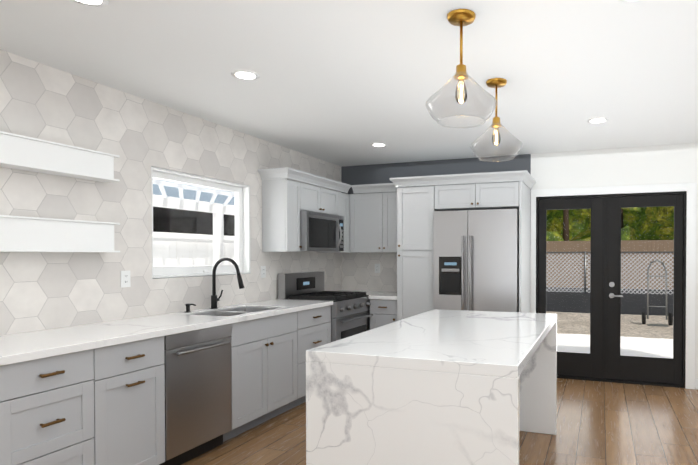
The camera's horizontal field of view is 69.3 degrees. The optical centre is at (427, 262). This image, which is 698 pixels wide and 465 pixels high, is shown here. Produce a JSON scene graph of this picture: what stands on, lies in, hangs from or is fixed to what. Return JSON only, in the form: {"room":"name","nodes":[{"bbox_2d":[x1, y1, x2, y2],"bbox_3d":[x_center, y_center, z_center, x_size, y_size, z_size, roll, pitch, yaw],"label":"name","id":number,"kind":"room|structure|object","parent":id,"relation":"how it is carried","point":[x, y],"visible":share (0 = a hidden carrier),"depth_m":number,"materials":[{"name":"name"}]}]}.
{"room":"kitchen","nodes":[
{"label":"kitchen","id":0,"kind":"room"},
{"bbox_2d":[0,49,341,335],"bbox_3d":[-2.529,0.073,2.533,0.160,2.500,8.200,0,1,19],"label":"wall","id":1,"kind":"structure","parent":0,"point":[140,137],"depth_m":3.40,"materials":[{"name":"white tile"}]},
{"bbox_2d":[0,215,119,251],"bbox_3d":[-2.222,-0.161,2.958,0.132,0.195,0.753,0,1,19],"label":"floating shelf","id":2,"kind":"object","parent":1,"relation":"attached to","point":[26,234],"visible":1,"depth_m":2.90,"materials":[{"name":"white wood"}]},
{"bbox_2d":[0,131,119,181],"bbox_3d":[-2.222,-0.618,2.952,0.132,0.170,0.753,0,1,19],"label":"floating shelf","id":3,"kind":"object","parent":1,"relation":"attached to","point":[21,152],"visible":1,"depth_m":2.90,"materials":[{"name":"white wood"}]},
{"bbox_2d":[121,271,130,287],"bbox_3d":[-2.111,0.114,3.474,0.008,0.116,0.072,0,1,19],"label":"electrical outlet","id":4,"kind":"object","parent":1,"relation":"attached to","point":[125,279],"visible":1,"depth_m":3.47,"materials":[{"name":"white plastic"}]},
{"bbox_2d":[151,167,249,277],"bbox_3d":[-1.935,-0.305,4.221,0.148,0.827,1.088,0,1,19],"label":"window","id":5,"kind":"structure","parent":1,"relation":"in","point":[242,227],"depth_m":4.37,"materials":[{"name":"white"}]},
{"bbox_2d":[261,266,265,277],"bbox_3d":[-1.617,0.090,4.891,0.008,0.116,0.072,0,1,19],"label":"electrical outlet","id":6,"kind":"object","parent":1,"relation":"attached to","point":[263,271],"visible":1,"depth_m":4.89,"materials":[{"name":"white plastic"}]},
{"bbox_2d":[261,175,301,251],"bbox_3d":[-1.451,-0.459,4.932,0.287,0.703,0.226,0,1,19],"label":"upper cabinet","id":7,"kind":"object","parent":1,"relation":"attached to","point":[281,198],"depth_m":4.84,"materials":[{"name":"grey paint"}]},
{"bbox_2d":[302,179,325,212],"bbox_3d":[-1.343,-0.673,5.239,0.287,0.283,0.430,0,1,19],"label":"upper cabinet","id":8,"kind":"object","parent":1,"relation":"attached to","point":[313,197],"depth_m":5.23,"materials":[{"name":"grey paint"}]},
{"bbox_2d":[300,210,343,251],"bbox_3d":[-1.226,-0.327,5.380,0.416,0.404,0.757,0,1,19],"label":"microwave","id":9,"kind":"object","parent":8,"relation":"attached to","point":[319,231],"visible":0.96,"depth_m":5.23,"materials":[{"name":"silver metal"}]},
{"bbox_2d":[319,191,345,252],"bbox_3d":[-1.115,-0.472,5.896,0.287,0.703,0.286,0,1,19],"label":"upper cabinet","id":10,"kind":"object","parent":1,"relation":"attached to","point":[343,194],"depth_m":5.86,"materials":[{"name":"grey paint"}]},
{"bbox_2d":[326,187,341,215],"bbox_3d":[-1.233,-0.678,5.555,0.287,0.283,0.430,0,1,19],"label":"upper cabinet","id":11,"kind":"object","parent":1,"relation":"attached to","point":[333,199],"depth_m":5.62,"materials":[{"name":"grey paint"}]},
{"bbox_2d":[0,0,697,166],"bbox_3d":[0.190,-1.224,1.567,5.920,0.120,8.520,0,1,19],"label":"ceiling","id":12,"kind":"structure","parent":0,"point":[341,83],"depth_m":2.98,"materials":[{"name":"white paint"}]},
{"bbox_2d":[72,0,108,6],"bbox_3d":[-1.505,-1.169,2.186,0.170,0.006,0.170,0,1,19],"label":"recessed light","id":13,"kind":"object","parent":12,"relation":"in","point":[97,3],"visible":1,"depth_m":2.23,"materials":[{"name":"white plastic"}]},
{"bbox_2d":[231,70,259,79],"bbox_3d":[-1.148,-1.182,3.133,0.170,0.006,0.170,0,1,19],"label":"recessed light","id":14,"kind":"object","parent":12,"relation":"in","point":[245,74],"visible":1,"depth_m":3.12,"materials":[{"name":"white plastic"}]},
{"bbox_2d":[371,143,386,146],"bbox_3d":[-0.500,-1.210,5.099,0.170,0.006,0.170,0,1,19],"label":"recessed light","id":15,"kind":"object","parent":12,"relation":"in","point":[378,144],"visible":1,"depth_m":5.08,"materials":[{"name":"white plastic"}]},
{"bbox_2d":[426,9,496,127],"bbox_3d":[0.160,-0.922,2.367,0.340,0.504,0.340,0,1,19],"label":"pendant light","id":16,"kind":"object","parent":12,"relation":"hanging from","point":[461,18],"visible":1,"depth_m":2.36,"materials":[{"name":"clear glass"}]},
{"bbox_2d":[470,78,522,161],"bbox_3d":[0.451,-0.934,3.258,0.340,0.504,0.340,0,1,19],"label":"pendant light","id":17,"kind":"object","parent":12,"relation":"hanging from","point":[495,83],"visible":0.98,"depth_m":3.25,"materials":[{"name":"clear glass"}]},
{"bbox_2d":[587,117,608,122],"bbox_3d":[1.433,-1.197,4.182,0.170,0.006,0.170,0,1,19],"label":"recessed light","id":18,"kind":"object","parent":12,"relation":"in","point":[598,120],"visible":0.96,"depth_m":4.17,"materials":[{"name":"white plastic"}]},
{"bbox_2d":[618,0,641,2],"bbox_3d":[0.903,-1.169,2.149,0.170,0.006,0.170,0,1,19],"label":"recessed light","id":19,"kind":"object","parent":12,"relation":"in","point":[628,1],"visible":1,"depth_m":2.22,"materials":[{"name":"white plastic"}]},
{"bbox_2d":[181,378,697,464],"bbox_3d":[0.190,1.396,1.603,5.920,0.120,8.520,0,1,19],"label":"floor","id":20,"kind":"structure","parent":0,"point":[604,423],"depth_m":3.77,"materials":[{"name":"brown wood"}]},
{"bbox_2d":[0,346,111,464],"bbox_3d":[-2.111,0.885,2.527,0.637,0.872,0.520,0,1,19],"label":"base cabinet","id":21,"kind":"object","parent":20,"relation":"on","point":[102,406],"depth_m":2.43,"materials":[{"name":"grey paint"}]},
{"bbox_2d":[0,299,332,365],"bbox_3d":[-1.715,0.412,3.618,0.662,0.040,2.895,0,1,19],"label":"countertop","id":22,"kind":"structure","parent":21,"relation":"on","point":[24,347],"depth_m":2.96,"materials":[{"name":"stone"}]},
{"bbox_2d":[185,304,195,311],"bbox_3d":[-1.861,0.354,3.902,0.100,0.068,0.048,0,1,19],"label":"soap dispenser","id":23,"kind":"object","parent":22,"relation":"on","point":[187,307],"visible":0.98,"depth_m":3.90,"materials":[{"name":"black metal"}]},
{"bbox_2d":[210,258,243,308],"bbox_3d":[-1.656,0.171,4.152,0.334,0.428,0.111,0,1,19],"label":"faucet","id":24,"kind":"object","parent":22,"relation":"on","point":[214,299],"visible":1,"depth_m":4.15,"materials":[{"name":"black metal"}]},
{"bbox_2d":[191,307,276,315],"bbox_3d":[-1.547,0.529,4.050,0.436,0.260,0.716,0,1,19],"label":"sink","id":25,"kind":"object","parent":22,"relation":"in","point":[235,311],"visible":0.06,"depth_m":4.10,"materials":[{"name":"silver metal"}]},
{"bbox_2d":[112,336,164,464],"bbox_3d":[-1.973,0.880,2.921,0.637,0.872,0.446,0,1,19],"label":"base cabinet","id":26,"kind":"object","parent":20,"relation":"on","point":[138,369],"depth_m":2.86,"materials":[{"name":"grey paint"}]},
{"bbox_2d":[159,324,231,464],"bbox_3d":[-1.770,0.874,3.392,0.656,0.872,0.568,0,1,19],"label":"dishwasher","id":27,"kind":"object","parent":20,"relation":"on","point":[198,391],"visible":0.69,"depth_m":3.26,"materials":[{"name":"silver metal"}]},
{"bbox_2d":[232,305,330,414],"bbox_3d":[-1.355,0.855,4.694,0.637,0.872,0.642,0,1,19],"label":"base cabinet","id":28,"kind":"object","parent":20,"relation":"on","point":[269,353],"depth_m":4.06,"materials":[{"name":"grey paint"}]},
{"bbox_2d":[278,271,372,341],"bbox_3d":[-1.061,0.696,5.337,0.732,1.174,0.761,0,1,19],"label":"range","id":29,"kind":"object","parent":20,"relation":"on","point":[350,314],"visible":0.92,"depth_m":5.19,"materials":[{"name":"silver metal"}]},
{"bbox_2d":[369,299,396,329],"bbox_3d":[-0.381,0.840,5.798,0.346,0.872,0.635,0,1,19],"label":"base cabinet","id":30,"kind":"object","parent":20,"relation":"on","point":[384,312],"depth_m":5.50,"materials":[{"name":"grey paint"}]},
{"bbox_2d":[340,290,396,293],"bbox_3d":[-0.707,0.380,5.926,1.045,0.040,0.596,0,1,19],"label":"countertop","id":31,"kind":"structure","parent":30,"relation":"on","point":[367,292],"depth_m":5.99,"materials":[{"name":"stone"}]},
{"bbox_2d":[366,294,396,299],"bbox_3d":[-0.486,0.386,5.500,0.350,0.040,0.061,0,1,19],"label":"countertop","id":32,"kind":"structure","parent":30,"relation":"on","point":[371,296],"depth_m":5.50,"materials":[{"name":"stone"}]},
{"bbox_2d":[395,182,440,320],"bbox_3d":[-0.021,0.229,5.642,0.427,2.099,0.677,0,1,19],"label":"tall cabinet","id":33,"kind":"object","parent":20,"relation":"on","point":[421,203],"depth_m":5.32,"materials":[{"name":"grey paint"}]},
{"bbox_2d":[306,309,556,464],"bbox_3d":[0.196,0.857,3.068,1.016,0.914,1.900,0,1,19],"label":"kitchen island","id":34,"kind":"object","parent":20,"relation":"on","point":[447,387],"visible":1,"depth_m":2.23,"materials":[{"name":"stone"}]},
{"bbox_2d":[434,209,518,311],"bbox_3d":[0.577,0.372,5.348,0.867,1.821,0.768,0,1,19],"label":"refrigerator","id":35,"kind":"object","parent":20,"relation":"on","point":[476,260],"visible":0.46,"depth_m":5.02,"materials":[{"name":"silver metal"}]},
{"bbox_2d":[341,143,697,378],"bbox_3d":[1.566,0.031,5.532,5.920,2.500,0.160,0,1,19],"label":"wall","id":36,"kind":"structure","parent":0,"point":[662,164],"depth_m":5.50,"materials":[{"name":"white paint"}]},
{"bbox_2d":[354,191,389,252],"bbox_3d":[-0.664,-0.474,6.027,0.519,0.703,0.355,0,1,19],"label":"upper cabinet","id":37,"kind":"object","parent":36,"relation":"attached to","point":[370,219],"depth_m":5.87,"materials":[{"name":"grey paint"}]},
{"bbox_2d":[375,264,379,272],"bbox_3d":[-0.629,0.072,6.207,0.072,0.116,0.008,0,1,19],"label":"electrical outlet","id":38,"kind":"object","parent":36,"relation":"attached to","point":[377,268],"visible":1,"depth_m":6.20,"materials":[{"name":"white plastic"}]},
{"bbox_2d":[390,191,397,252],"bbox_3d":[-0.351,-0.473,5.933,0.391,0.703,0.327,0,1,19],"label":"upper cabinet","id":39,"kind":"object","parent":36,"relation":"attached to","point":[393,194],"depth_m":5.78,"materials":[{"name":"grey paint"}]},
{"bbox_2d":[437,182,480,210],"bbox_3d":[0.413,-0.693,5.478,0.493,0.250,0.677,0,1,19],"label":"upper cabinet","id":40,"kind":"object","parent":36,"relation":"attached to","point":[465,195],"depth_m":5.16,"materials":[{"name":"grey paint"}]},
{"bbox_2d":[481,178,528,213],"bbox_3d":[0.789,-0.691,5.347,0.494,0.250,0.677,0,1,19],"label":"upper cabinet","id":41,"kind":"object","parent":36,"relation":"attached to","point":[501,195],"depth_m":5.02,"materials":[{"name":"grey paint"}]},
{"bbox_2d":[536,191,686,387],"bbox_3d":[1.948,0.274,5.386,1.514,2.018,0.183,0,1,19],"label":"french door","id":42,"kind":"structure","parent":36,"relation":"in","point":[603,360],"depth_m":5.34,"materials":[{"name":"black paint"}]},
{"bbox_2d":[530,183,696,388],"bbox_3d":[1.937,0.235,5.310,1.656,2.098,0.017,0,1,19],"label":"door frame","id":43,"kind":"structure","parent":36,"relation":"attached to","point":[690,189],"depth_m":5.06,"materials":[{"name":"white"}]},
{"label":"outside","id":44,"kind":"structure","parent":0,"visible":0},
{"bbox_2d":[546,287,673,358],"bbox_3d":[12.157,1.195,23.165,46.000,0.285,68.000,0,1,19],"label":"ground","id":45,"kind":"structure","parent":44,"point":[573,335],"depth_m":10.23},
{"bbox_2d":[153,206,234,235],"bbox_3d":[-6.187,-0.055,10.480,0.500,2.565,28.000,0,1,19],"label":"neighbouring house","id":46,"kind":"structure","parent":45,"relation":"on","point":[165,214],"depth_m":11.48,"materials":[{"name":"black"}]},
{"bbox_2d":[153,179,234,264],"bbox_3d":[-1.748,0.120,9.406,2.730,2.245,15.710,0,1,19],"label":"patio cover","id":47,"kind":"object","parent":45,"relation":"on","point":[158,201],"depth_m":7.67,"materials":[{"name":"white paint"}]},
{"bbox_2d":[153,232,234,266],"bbox_3d":[-3.708,0.365,9.621,0.150,1.750,28.000,0,1,19],"label":"fence","id":48,"kind":"object","parent":45,"relation":"on","point":[159,254],"depth_m":8.39,"materials":[{"name":"white paint"}]},
{"bbox_2d":[546,251,673,294],"bbox_3d":[12.879,0.387,15.808,27.070,1.535,0.075,0,1,19],"label":"fence","id":49,"kind":"object","parent":45,"relation":"on","point":[584,267],"depth_m":17.88,"materials":[{"name":"grey metal"}]},
{"bbox_2d":[546,206,673,240],"bbox_3d":[15.279,-3.844,26.525,36.623,10.486,9.959,0,1,19],"label":"trees","id":50,"kind":"object","parent":45,"relation":"on","point":[566,225],"depth_m":26.93,"materials":[{"name":"green plant"}]},
{"bbox_2d":[546,240,673,289],"bbox_3d":[16.933,0.120,17.714,33.400,2.015,0.080,0,1,19],"label":"fence","id":51,"kind":"object","parent":45,"relation":"on","point":[629,246],"depth_m":20.69,"materials":[{"name":"grey metal"}]},
{"bbox_2d":[642,259,672,326],"bbox_3d":[4.542,0.587,9.814,0.544,1.301,0.386,0,1,19],"label":"hand truck","id":52,"kind":"object","parent":45,"relation":"on","point":[669,318],"depth_m":9.87,"materials":[{"name":"grey"}]},
{"bbox_3d":[2.910,0.099,0.637,0.160,2.500,8.200,0,1,19],"label":"wall","id":53,"kind":"structure","parent":0,"visible":0},
{"bbox_2d":[695,378,697,389],"bbox_3d":[3.444,1.236,4.798,1.530,0.110,0.019,0,1,19],"label":"baseboard","id":54,"kind":"structure","parent":53,"relation":"attached to","point":[696,383],"depth_m":5.03,"materials":[{"name":"white"}]}
]}

